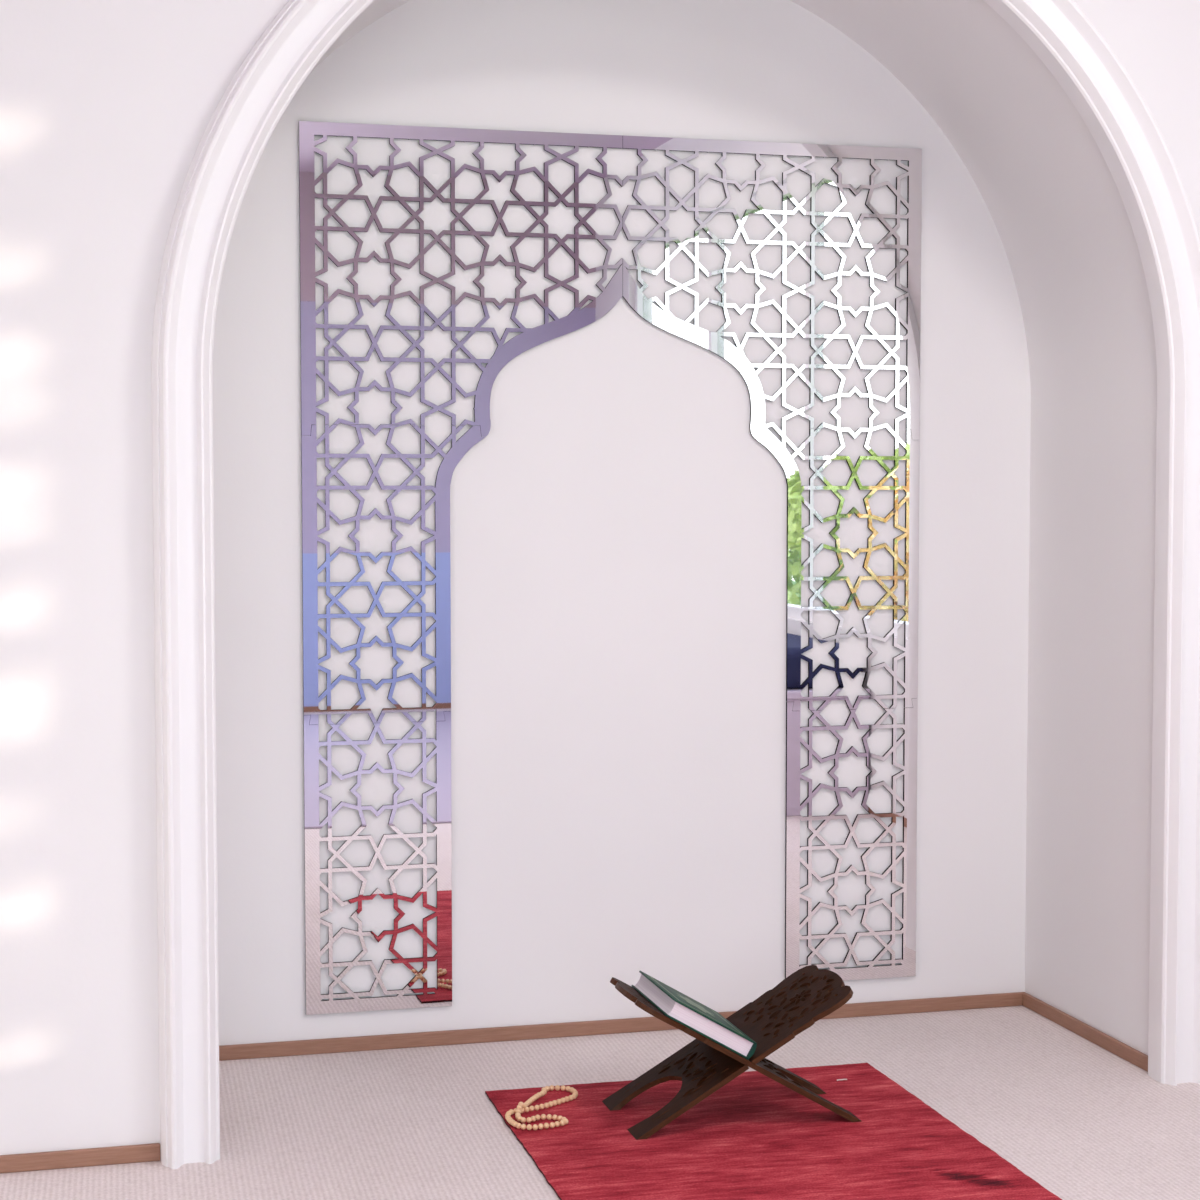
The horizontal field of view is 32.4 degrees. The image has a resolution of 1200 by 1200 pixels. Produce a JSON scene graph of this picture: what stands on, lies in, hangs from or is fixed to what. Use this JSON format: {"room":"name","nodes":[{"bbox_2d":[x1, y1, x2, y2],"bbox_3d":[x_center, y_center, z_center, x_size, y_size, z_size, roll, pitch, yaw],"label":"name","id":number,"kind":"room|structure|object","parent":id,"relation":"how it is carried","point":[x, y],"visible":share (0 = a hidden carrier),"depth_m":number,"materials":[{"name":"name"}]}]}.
{"room":"prayer room","nodes":[
{"label":"prayer room","id":0,"kind":"room"},
{"bbox_2d":[0,0,1199,1154],"bbox_3d":[-0.367,-0.442,3.752,4.440,2.700,0.586,-1,3,-15],"label":"wall","id":1,"kind":"structure","parent":0,"point":[107,107],"depth_m":3.38,"materials":[{"name":"white paint"}]},
{"bbox_2d":[0,1143,159,1173],"bbox_3d":[-1.525,0.924,3.211,1.649,0.028,0.010,-1,3,-15],"label":"baseboard","id":2,"kind":"structure","parent":1,"relation":"attached to","point":[100,1156],"depth_m":3.38,"materials":[{"name":"brown wood"}]},
{"bbox_2d":[151,0,1199,1168],"bbox_3d":[0.206,-0.208,3.598,1.928,2.248,0.090,-1,3,-15],"label":"trim","id":3,"kind":"structure","parent":1,"relation":"attached to","point":[1141,164],"depth_m":3.39,"materials":[{"name":"white paint"}]},
{"bbox_2d":[1023,993,1147,1071],"bbox_3d":[0.984,0.873,4.179,0.010,0.028,0.556,-1,3,-15],"label":"baseboard","id":4,"kind":"structure","parent":1,"relation":"attached to","point":[1139,1059],"depth_m":4.17,"materials":[{"name":"brown wood"}]},
{"bbox_2d":[0,1006,1199,1199],"bbox_3d":[0.371,1.092,1.006,4.440,0.080,6.620,-1,3,-15],"label":"floor","id":5,"kind":"structure","parent":0,"point":[1076,1117],"depth_m":3.67,"materials":[{"name":"carpet"}]},
{"bbox_2d":[485,1063,1061,1199],"bbox_3d":[0.306,0.929,3.305,0.756,0.006,1.222,-1,3,-15],"label":"rug","id":6,"kind":"object","parent":5,"relation":"on","point":[755,1137],"visible":0.84,"depth_m":3.47,"materials":[{"name":"red fabric"}]},
{"bbox_2d":[505,1085,577,1129],"bbox_3d":[-0.104,0.897,3.677,0.115,0.020,0.249,0,3,5],"label":"beads","id":7,"kind":"object","parent":6,"relation":"on","point":[521,1107],"visible":1,"depth_m":3.64,"materials":[{"name":"beige wood"}]},
{"bbox_2d":[602,965,860,1139],"bbox_3d":[0.230,0.790,3.663,0.410,0.235,0.231,-1,3,-15],"label":"book stand","id":8,"kind":"object","parent":6,"relation":"on","point":[703,1066],"visible":0.88,"depth_m":3.63,"materials":[{"name":"brown wood"}]},
{"bbox_2d":[632,971,756,1058],"bbox_3d":[0.163,0.730,3.642,0.163,0.113,0.221,-1,3,-15],"label":"book","id":9,"kind":"object","parent":8,"relation":"on","point":[672,1003],"visible":1,"depth_m":3.55,"materials":[{"name":"paper"}]},
{"bbox_2d":[212,0,1030,1045],"bbox_3d":[-0.454,-0.459,4.084,4.440,2.700,0.100,-1,3,-15],"label":"wall","id":10,"kind":"structure","parent":0,"point":[618,524],"depth_m":4.18,"materials":[{"name":"white paint"}]},
{"bbox_2d":[299,121,921,1014],"bbox_3d":[0.045,-0.061,4.178,1.288,1.737,0.006,-1,3,-15],"label":"mirror panel","id":11,"kind":"object","parent":10,"relation":"attached to","point":[622,284],"visible":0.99,"depth_m":4.12,"materials":[{"name":"silver mirror"}]},
{"bbox_2d":[303,711,451,1014],"bbox_3d":[-0.437,0.518,4.082,0.291,0.591,0.006,-1,3,-15],"label":"mirror","id":12,"kind":"object","parent":11,"relation":"attached to","point":[442,996],"depth_m":4.08,"materials":[{"name":"mirror"}]},
{"bbox_2d":[301,425,484,724],"bbox_3d":[-0.403,-0.051,4.061,0.362,0.584,0.006,-1,3,-15],"label":"mirror","id":13,"kind":"object","parent":11,"relation":"on","point":[309,454],"depth_m":4.05,"materials":[{"name":"mirror"}]},
{"bbox_2d":[299,121,622,436],"bbox_3d":[-0.267,-0.623,4.067,0.644,0.603,0.006,-1,3,-15],"label":"mirror","id":14,"kind":"object","parent":11,"relation":"on","point":[599,306],"depth_m":4.05,"materials":[{"name":"mirror"}]},
{"bbox_2d":[622,136,921,439],"bbox_3d":[0.357,-0.632,4.230,0.644,0.603,0.006,-1,3,-15],"label":"mirror","id":15,"kind":"object","parent":11,"relation":"on","point":[662,318],"depth_m":4.24,"materials":[{"name":"mirror"}]},
{"bbox_2d":[755,428,919,710],"bbox_3d":[0.493,-0.063,4.295,0.362,0.584,0.006,-1,3,-15],"label":"mirror","id":16,"kind":"object","parent":11,"relation":"on","point":[794,687],"depth_m":4.30,"materials":[{"name":"mirror"}]},
{"bbox_2d":[785,698,917,980],"bbox_3d":[0.527,0.504,4.333,0.291,0.591,0.006,-1,3,-15],"label":"mirror","id":17,"kind":"object","parent":11,"relation":"attached to","point":[907,968],"depth_m":4.33,"materials":[{"name":"mirror"}]},
{"bbox_2d":[219,992,1025,1060],"bbox_3d":[0.057,0.871,4.229,1.780,0.028,0.010,-1,3,-15],"label":"baseboard","id":18,"kind":"structure","parent":10,"relation":"attached to","point":[642,1024],"depth_m":4.17,"materials":[{"name":"brown wood"}]}
]}

